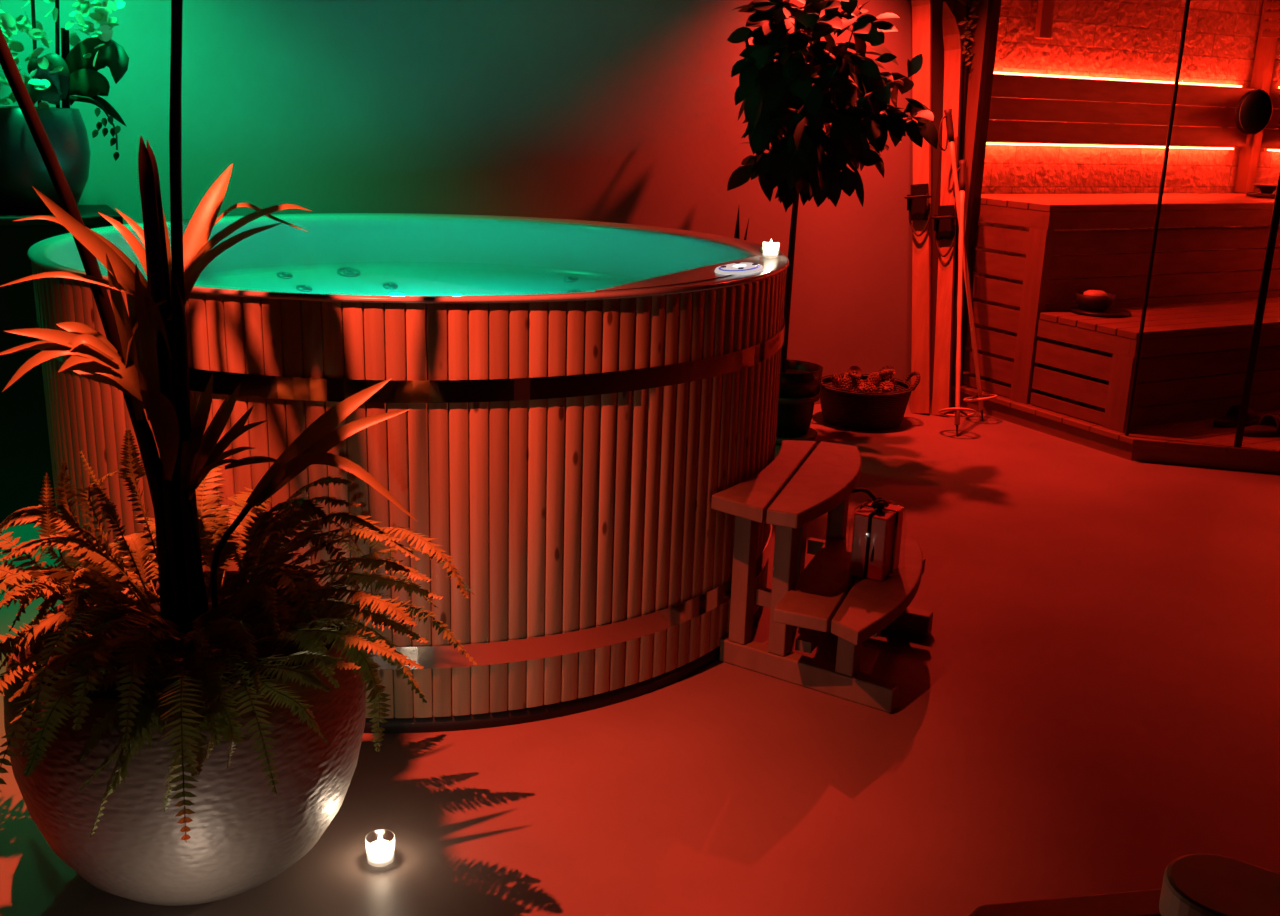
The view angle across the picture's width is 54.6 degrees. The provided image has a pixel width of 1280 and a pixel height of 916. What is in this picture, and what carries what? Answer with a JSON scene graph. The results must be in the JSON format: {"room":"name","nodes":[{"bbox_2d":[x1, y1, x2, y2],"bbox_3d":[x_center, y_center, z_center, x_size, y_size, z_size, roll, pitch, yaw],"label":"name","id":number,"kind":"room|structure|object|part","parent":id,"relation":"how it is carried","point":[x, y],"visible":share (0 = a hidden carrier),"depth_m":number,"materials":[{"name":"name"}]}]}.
{"room":"spa room","nodes":[
{"label":"spa room","id":0,"kind":"room"},
{"bbox_2d":[0,0,1263,403],"bbox_3d":[0.083,-1.506,5.163,7.350,2.750,0.120,-6,18,-27],"label":"wall","id":1,"kind":"structure","parent":0,"point":[614,111],"depth_m":4.95,"materials":[{"name":"paint"}]},
{"bbox_2d":[930,0,988,403],"bbox_3d":[1.482,-1.300,5.791,0.045,2.100,0.222,-6,18,-27],"label":"trim","id":2,"kind":"structure","parent":1,"relation":"attached to","point":[960,10],"depth_m":5.67,"materials":[{"name":"brown wood"}]},
{"bbox_2d":[950,0,1000,385],"bbox_3d":[1.542,-1.314,5.670,0.045,2.004,0.030,-6,18,-27],"label":"trim","id":3,"kind":"structure","parent":1,"relation":"attached to","point":[993,14],"depth_m":5.64,"materials":[{"name":"brown wood"}]},
{"bbox_2d":[1034,0,1054,38],"bbox_3d":[1.930,-2.194,5.882,0.075,0.390,0.035,-6,18,-27],"label":"batten","id":4,"kind":"object","parent":1,"relation":"attached to","point":[1045,10],"visible":1,"depth_m":5.89,"materials":[{"name":"brown wood"}]},
{"bbox_2d":[986,72,1253,149],"bbox_3d":[2.371,-1.737,6.245,2.030,0.332,0.064,-6,18,-27],"label":"panel","id":5,"kind":"object","parent":1,"relation":"attached to","point":[1108,112],"depth_m":6.20,"materials":[{"name":"brown wood"}]},
{"bbox_3d":[2.342,-1.579,6.281,1.980,0.008,0.012,-6,18,-27],"label":"light strip","id":6,"kind":"part","parent":5,"relation":"part of","materials":[{"name":"red plastic"}]},
{"bbox_3d":[2.348,-1.893,6.202,1.980,0.008,0.012,-6,18,-27],"label":"light strip","id":7,"kind":"part","parent":5,"relation":"part of","materials":[{"name":"plastic"}]},
{"bbox_2d":[1132,3,1279,446],"bbox_3d":[2.237,-1.028,4.730,0.397,2.000,0.154,2,16,0],"label":"door","id":8,"kind":"structure","parent":1,"relation":"in","point":[1253,112],"depth_m":4.74,"materials":[{"name":"black metal"}]},
{"bbox_3d":[2.222,-1.033,4.748,0.380,2.000,0.008,6,16,16],"label":"pane","id":9,"kind":"part","parent":8,"relation":"part of","materials":[{"name":"clear glass"}]},
{"bbox_3d":[2.300,-1.297,4.652,0.112,0.161,0.144,6,16,16],"label":"door knob","id":10,"kind":"part","parent":8,"relation":"part of","materials":[{"name":"black metal"}]},
{"bbox_2d":[1234,0,1279,192],"bbox_3d":[3.347,-2.001,6.698,0.072,1.115,0.072,-6,18,-27],"label":"post","id":11,"kind":"object","parent":1,"relation":"attached to","point":[1265,53],"visible":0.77,"depth_m":6.68,"materials":[{"name":"brown wood"}]},
{"bbox_2d":[0,395,1279,915],"bbox_3d":[0.736,0.463,3.499,11.500,0.100,12.500,2,16,0],"label":"floor","id":12,"kind":"structure","parent":0,"point":[1089,704],"depth_m":2.66,"materials":[{"name":"concrete"}]},
{"bbox_2d":[0,205,122,525],"bbox_3d":[-1.911,-0.314,4.011,0.470,0.955,0.450,-6,18,-27],"label":"pedestal","id":13,"kind":"object","parent":12,"relation":"on","point":[25,455],"visible":0.45,"depth_m":3.81,"materials":[{"name":"black"}]},
{"bbox_2d":[0,0,128,212],"bbox_3d":[-1.861,-1.182,3.746,0.707,0.861,0.413,2,16,0],"label":"potted orchid","id":14,"kind":"object","parent":13,"relation":"on","point":[72,76],"visible":0.86,"depth_m":3.72,"materials":[{"name":"green plant"}]},
{"bbox_3d":[-1.891,-0.924,3.840,0.356,0.312,0.356,2,16,0],"label":"pot","id":15,"kind":"part","parent":14,"relation":"part of","materials":[{"name":"white ceramic"}]},
{"bbox_3d":[-1.626,-0.982,3.696,0.169,0.186,0.033,7,16,18],"label":"trailing stem","id":16,"kind":"part","parent":14,"relation":"part of","materials":[{"name":"green plant"}]},
{"bbox_2d":[0,0,476,905],"bbox_3d":[-0.709,-0.184,1.980,0.867,1.876,1.094,-10,19,-36],"label":"planter","id":17,"kind":"object","parent":12,"relation":"on","point":[180,733],"visible":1,"depth_m":1.93,"materials":[{"name":"grey metal"}]},
{"bbox_3d":[-0.771,0.504,2.163,0.582,0.450,0.582,2,16,0],"label":"pot","id":18,"kind":"part","parent":17,"relation":"part of","materials":[{"name":"grey metal"}]},
{"bbox_2d":[366,834,394,866],"bbox_3d":[-0.467,0.698,2.231,0.052,0.056,0.052,2,16,0],"label":"tealight","id":19,"kind":"object","parent":12,"relation":"on","point":[380,851],"visible":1,"depth_m":2.22,"materials":[{"name":"white wax"}]},
{"bbox_2d":[27,213,788,732],"bbox_3d":[-0.590,-0.129,3.486,1.950,0.964,1.950,-3,16,-18],"label":"hot tub","id":20,"kind":"object","parent":12,"relation":"on","point":[580,394],"visible":0.77,"depth_m":2.69,"materials":[{"name":"brown wood"}]},
{"bbox_2d":[595,255,759,291],"bbox_3d":[0.152,-0.319,2.975,0.123,0.252,0.871,10,18,27],"label":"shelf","id":21,"kind":"object","parent":20,"relation":"attached to","point":[740,275],"depth_m":2.84,"materials":[{"name":"brown wood"}]},
{"bbox_2d":[764,239,779,254],"bbox_3d":[0.346,-0.555,3.281,0.044,0.048,0.044,2,16,0],"label":"tealight","id":22,"kind":"object","parent":20,"relation":"on","point":[770,250],"visible":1,"depth_m":3.27,"materials":[{"name":"white wax"}]},
{"bbox_2d":[734,208,748,239],"bbox_3d":[0.319,-0.564,5.156,0.209,0.956,0.207,10,18,27],"label":"snake plant","id":23,"kind":"object","parent":12,"relation":"on","point":[737,230],"visible":0.06,"depth_m":5.08,"materials":[{"name":"green plant"}]},
{"bbox_2d":[711,440,932,712],"bbox_3d":[0.474,0.277,3.095,0.467,0.460,0.711,8,17,22],"label":"steps","id":24,"kind":"structure","parent":12,"relation":"on","point":[806,481],"depth_m":2.98,"materials":[{"name":"brown wood"}]},
{"bbox_3d":[0.254,0.277,3.025,0.045,0.362,0.042,12,19,32],"label":"leg","id":25,"kind":"part","parent":24,"relation":"part of","materials":[{"name":"brown wood"}]},
{"bbox_3d":[0.344,0.296,2.966,0.045,0.362,0.042,12,19,32],"label":"leg","id":26,"kind":"part","parent":24,"relation":"part of","materials":[{"name":"brown wood"}]},
{"bbox_3d":[0.430,0.181,3.387,0.045,0.362,0.042,9,17,25],"label":"leg","id":27,"kind":"part","parent":24,"relation":"part of","materials":[{"name":"brown wood"}]},
{"bbox_3d":[0.480,0.415,3.177,0.040,0.028,0.373,9,17,25],"label":"cross rail","id":28,"kind":"part","parent":24,"relation":"part of","materials":[{"name":"brown wood"}]},
{"bbox_3d":[0.424,0.367,2.972,0.320,0.040,0.022,12,19,32],"label":"rail","id":29,"kind":"part","parent":24,"relation":"part of","materials":[{"name":"brown wood"}]},
{"bbox_3d":[0.529,0.197,3.341,0.045,0.362,0.042,9,17,25],"label":"leg","id":30,"kind":"part","parent":24,"relation":"part of","materials":[{"name":"brown wood"}]},
{"bbox_3d":[0.489,0.438,2.900,0.045,0.134,0.042,12,19,32],"label":"leg","id":31,"kind":"part","parent":24,"relation":"part of","materials":[{"name":"brown wood"}]},
{"bbox_3d":[0.610,0.264,3.358,0.320,0.040,0.022,9,17,25],"label":"rail","id":32,"kind":"part","parent":24,"relation":"part of","materials":[{"name":"brown wood"}]},
{"bbox_2d":[844,488,906,580],"bbox_3d":[0.561,0.178,3.076,0.179,0.205,0.157,10,18,28],"label":"lantern","id":33,"kind":"object","parent":24,"relation":"on","point":[877,528],"visible":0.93,"depth_m":3.02,"materials":[{"name":"red metal"}]},
{"bbox_3d":[0.586,0.200,3.068,0.116,0.163,0.083,-5,17,-24],"label":"cord","id":34,"kind":"part","parent":33,"relation":"part of","materials":[{"name":"black plastic"}]},
{"bbox_2d":[727,0,937,445],"bbox_3d":[0.737,-0.975,5.000,0.821,1.857,0.551,2,16,0],"label":"potted tree","id":35,"kind":"object","parent":12,"relation":"on","point":[787,93],"visible":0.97,"depth_m":4.77,"materials":[{"name":"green plant"}]},
{"bbox_3d":[0.608,-0.248,5.201,0.296,0.280,0.296,2,16,0],"label":"pot","id":36,"kind":"part","parent":35,"relation":"part of","materials":[{"name":"black ceramic"}]},
{"bbox_2d":[820,371,919,430],"bbox_3d":[1.001,-0.277,5.553,0.426,0.231,0.426,16,21,42],"label":"wicker basket","id":37,"kind":"object","parent":12,"relation":"on","point":[871,411],"visible":0.78,"depth_m":5.41,"materials":[{"name":"brown wicker"}]},
{"bbox_2d":[831,374,843,387],"bbox_3d":[0.893,-0.345,5.572,0.070,0.069,0.066,-2,16,-14],"label":"pine cone","id":38,"kind":"object","parent":37,"relation":"in","point":[836,377],"visible":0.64,"depth_m":5.56,"materials":[{"name":"brown plant"}]},
{"bbox_2d":[838,378,852,390],"bbox_3d":[0.907,-0.319,5.479,0.065,0.070,0.070,-6,17,-25],"label":"pine cone","id":39,"kind":"object","parent":37,"relation":"in","point":[844,384],"visible":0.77,"depth_m":5.46,"materials":[{"name":"brown plant"}]},
{"bbox_2d":[844,371,853,380],"bbox_3d":[0.961,-0.362,5.640,0.065,0.070,0.070,13,19,35],"label":"pine cone","id":40,"kind":"object","parent":37,"relation":"in","point":[846,373],"visible":0.24,"depth_m":5.63,"materials":[{"name":"brown plant"}]},
{"bbox_2d":[849,378,863,390],"bbox_3d":[0.964,-0.327,5.526,0.078,0.062,0.062,12,19,33],"label":"pine cone","id":41,"kind":"object","parent":37,"relation":"in","point":[856,382],"visible":0.65,"depth_m":5.51,"materials":[{"name":"brown plant"}]},
{"bbox_2d":[848,366,861,379],"bbox_3d":[0.954,-0.379,5.511,0.064,0.064,0.075,-1,16,-9],"label":"pine cone","id":42,"kind":"object","parent":41,"relation":"on","point":[854,372],"visible":1,"depth_m":5.49,"materials":[{"name":"brown plant"}]},
{"bbox_2d":[859,382,876,391],"bbox_3d":[0.994,-0.301,5.428,0.077,0.062,0.062,0,15,-13],"label":"pine cone","id":43,"kind":"object","parent":37,"relation":"in","point":[863,388],"visible":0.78,"depth_m":5.41,"materials":[{"name":"brown plant"}]},
{"bbox_2d":[866,376,879,390],"bbox_3d":[1.043,-0.333,5.552,0.063,0.073,0.069,13,19,35],"label":"pine cone","id":44,"kind":"object","parent":37,"relation":"in","point":[875,381],"visible":0.71,"depth_m":5.54,"materials":[{"name":"brown plant"}]},
{"bbox_2d":[866,372,881,385],"bbox_3d":[1.065,-0.358,5.635,0.064,0.064,0.076,11,18,28],"label":"pine cone","id":45,"kind":"object","parent":37,"relation":"in","point":[874,373],"visible":0.41,"depth_m":5.62,"materials":[{"name":"brown plant"}]},
{"bbox_2d":[878,365,894,379],"bbox_3d":[1.098,-0.378,5.511,0.074,0.065,0.062,8,17,19],"label":"pine cone","id":46,"kind":"object","parent":37,"relation":"in","point":[888,371],"visible":1,"depth_m":5.50,"materials":[{"name":"brown plant"}]},
{"bbox_2d":[880,381,893,391],"bbox_3d":[1.086,-0.308,5.463,0.062,0.062,0.077,8,17,20],"label":"pine cone","id":47,"kind":"object","parent":37,"relation":"in","point":[887,386],"visible":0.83,"depth_m":5.44,"materials":[{"name":"brown plant"}]},
{"bbox_2d":[882,376,896,389],"bbox_3d":[1.117,-0.333,5.555,0.069,0.072,0.064,12,19,32],"label":"pine cone","id":48,"kind":"object","parent":37,"relation":"in","point":[894,382],"visible":0.42,"depth_m":5.54,"materials":[{"name":"brown plant"}]},
{"bbox_3d":[1.216,-0.350,5.541,0.057,0.071,0.167,2,16,0],"label":"handle","id":49,"kind":"part","parent":37,"relation":"part of","materials":[{"name":"brown wicker"}]},
{"bbox_2d":[904,0,931,412],"bbox_3d":[1.263,-1.206,5.596,0.134,2.011,0.364,-8,18,-30],"label":"ski","id":50,"kind":"object","parent":12,"relation":"on","point":[919,201],"visible":0.96,"depth_m":5.63,"materials":[{"name":"brown wood"}]},
{"bbox_2d":[932,2,961,414],"bbox_3d":[1.385,-1.114,5.636,0.124,1.820,0.391,0,16,-7],"label":"ski","id":51,"kind":"object","parent":12,"relation":"on","point":[945,222],"visible":0.98,"depth_m":5.66,"materials":[{"name":"brown wood"}]},
{"bbox_2d":[938,160,976,435],"bbox_3d":[1.393,-0.713,5.452,0.162,1.146,0.567,2,16,0],"label":"ski pole","id":52,"kind":"object","parent":12,"relation":"on","point":[962,163],"visible":1,"depth_m":5.45,"materials":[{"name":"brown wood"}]},
{"bbox_2d":[938,408,976,416],"bbox_3d":[1.376,-0.198,5.378,0.162,0.074,0.147,2,16,0],"label":"basket","id":53,"kind":"object","parent":52,"relation":"on","point":[957,411],"depth_m":5.37,"materials":[{"name":"brown leather"}]},
{"bbox_2d":[952,0,980,326],"bbox_3d":[1.449,-1.264,5.730,0.134,2.062,0.082,2,16,0],"label":"leafy branch","id":54,"kind":"object","parent":12,"relation":"on","point":[970,3],"visible":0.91,"depth_m":5.61,"materials":[{"name":"plant"}]},
{"bbox_2d":[938,109,996,420],"bbox_3d":[1.476,-0.857,5.572,0.152,1.363,0.403,-13,22,-43],"label":"ski pole","id":55,"kind":"object","parent":12,"relation":"on","point":[980,397],"visible":0.98,"depth_m":5.58,"materials":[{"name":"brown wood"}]},
{"bbox_2d":[963,394,996,401],"bbox_3d":[1.547,-0.272,5.641,0.150,0.045,0.150,2,16,0],"label":"basket","id":56,"kind":"object","parent":55,"relation":"on","point":[980,397],"depth_m":5.61,"materials":[{"name":"brown leather"}]},
{"bbox_2d":[969,889,1160,915],"bbox_3d":[0.571,0.771,1.531,0.349,0.360,0.250,-1,16,-11],"label":"bench","id":57,"kind":"object","parent":12,"relation":"on","point":[1142,902],"visible":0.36,"depth_m":1.58,"materials":[{"name":"brown wood"}]},
{"bbox_2d":[951,370,1279,457],"bbox_3d":[2.855,-0.234,5.732,2.185,0.025,2.150,-6,18,-27],"label":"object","id":58,"kind":"object","parent":12,"relation":"on","point":[1199,434],"depth_m":5.16,"materials":[{"name":"brown wood"}]},
{"bbox_2d":[962,193,1279,403],"bbox_3d":[2.528,-0.852,6.216,2.096,0.881,0.650,-6,18,-27],"label":"bench","id":59,"kind":"object","parent":58,"relation":"on","point":[1045,214],"visible":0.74,"depth_m":5.71,"materials":[{"name":"brown wood"}]},
{"bbox_3d":[1.746,-0.630,5.534,0.046,0.775,0.105,-6,18,-27],"label":"post","id":60,"kind":"part","parent":59,"relation":"part of","materials":[{"name":"brown wood"}]},
{"bbox_2d":[1246,184,1276,197],"bbox_3d":[3.338,-1.398,6.495,0.314,0.062,0.170,-6,18,-27],"label":"serving tray","id":61,"kind":"object","parent":59,"relation":"on","point":[1267,190],"visible":0.82,"depth_m":6.43,"materials":[{"name":"black wood"}]},
{"bbox_3d":[3.264,-1.399,6.453,0.144,0.042,0.144,2,16,0],"label":"dish","id":62,"kind":"part","parent":61,"relation":"part of","materials":[{"name":"black"}]},
{"bbox_2d":[1030,298,1279,432],"bbox_3d":[2.802,-0.477,5.769,2.096,0.417,0.534,-6,18,-27],"label":"bench","id":63,"kind":"object","parent":58,"relation":"on","point":[1187,345],"visible":0.96,"depth_m":5.31,"materials":[{"name":"brown wood"}]},
{"bbox_2d":[1069,290,1130,317],"bbox_3d":[2.035,-0.689,5.476,0.260,0.100,0.260,2,16,0],"label":"bowl","id":64,"kind":"object","parent":63,"relation":"on","point":[1096,303],"visible":1,"depth_m":5.42,"materials":[{"name":"black metal"}]},
{"bbox_2d":[1069,306,1130,317],"bbox_3d":[2.034,-0.647,5.487,0.260,0.014,0.260,2,16,0],"label":"tray","id":65,"kind":"object","parent":63,"relation":"on","point":[1110,312],"depth_m":5.43,"materials":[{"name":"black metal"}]},
{"bbox_3d":[1.993,-0.270,5.135,0.046,0.311,0.105,-6,18,-27],"label":"post","id":66,"kind":"part","parent":63,"relation":"part of","materials":[{"name":"brown wood"}]},
{"bbox_2d":[1125,0,1189,435],"bbox_3d":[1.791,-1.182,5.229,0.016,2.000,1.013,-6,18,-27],"label":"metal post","id":67,"kind":"object","parent":58,"relation":"on","point":[1187,4],"visible":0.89,"depth_m":4.83,"materials":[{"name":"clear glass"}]},
{"bbox_2d":[1213,405,1260,427],"bbox_3d":[2.564,-0.187,5.324,0.279,0.085,0.104,-5,17,-23],"label":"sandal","id":68,"kind":"object","parent":58,"relation":"on","point":[1231,418],"visible":0.69,"depth_m":5.30,"materials":[{"name":"black fabric"}]},
{"bbox_2d":[1243,414,1279,436],"bbox_3d":[2.622,-0.141,5.168,0.279,0.085,0.104,-5,17,-24],"label":"sandal","id":69,"kind":"object","parent":58,"relation":"on","point":[1269,424],"visible":0.98,"depth_m":5.14,"materials":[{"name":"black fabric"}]},
{"bbox_2d":[1159,854,1279,915],"bbox_3d":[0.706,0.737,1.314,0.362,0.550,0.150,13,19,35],"label":"stool","id":70,"kind":"object","parent":12,"relation":"on","point":[1193,884],"visible":1,"depth_m":1.31,"materials":[{"name":"brown wood"}]},
{"bbox_2d":[952,390,1279,473],"bbox_3d":[2.858,-0.190,5.752,2.170,0.070,2.140,-6,18,-27],"label":"sauna base frame","id":71,"kind":"structure","parent":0,"point":[1164,455],"depth_m":5.08,"materials":[{"name":"brown wood"}]},
{"bbox_2d":[1226,29,1279,292],"bbox_3d":[3.915,-1.274,5.976,0.120,2.100,2.200,-6,18,-27],"label":"wall","id":72,"kind":"structure","parent":0,"point":[1268,167],"depth_m":6.73,"materials":[{"name":"stone"}]},
{"bbox_2d":[1261,0,1279,37],"bbox_3d":[3.378,-2.350,6.456,0.223,0.312,0.026,8,17,20],"label":"lamp","id":73,"kind":"object","parent":72,"relation":"attached to","point":[1268,14],"visible":1,"depth_m":6.49,"materials":[{"name":"brown wood"}]},
{"bbox_3d":[3.373,-2.352,6.459,0.207,0.310,0.023,8,17,20],"label":"rail","id":74,"kind":"part","parent":73,"relation":"part of","materials":[{"name":"brown wood"}]},
{"bbox_2d":[1261,89,1279,148],"bbox_3d":[3.730,-1.638,6.049,0.064,0.306,1.480,-6,18,-27],"label":"panel","id":75,"kind":"object","parent":72,"relation":"attached to","point":[1271,137],"visible":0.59,"depth_m":6.62,"materials":[{"name":"brown wood"}]}
]}

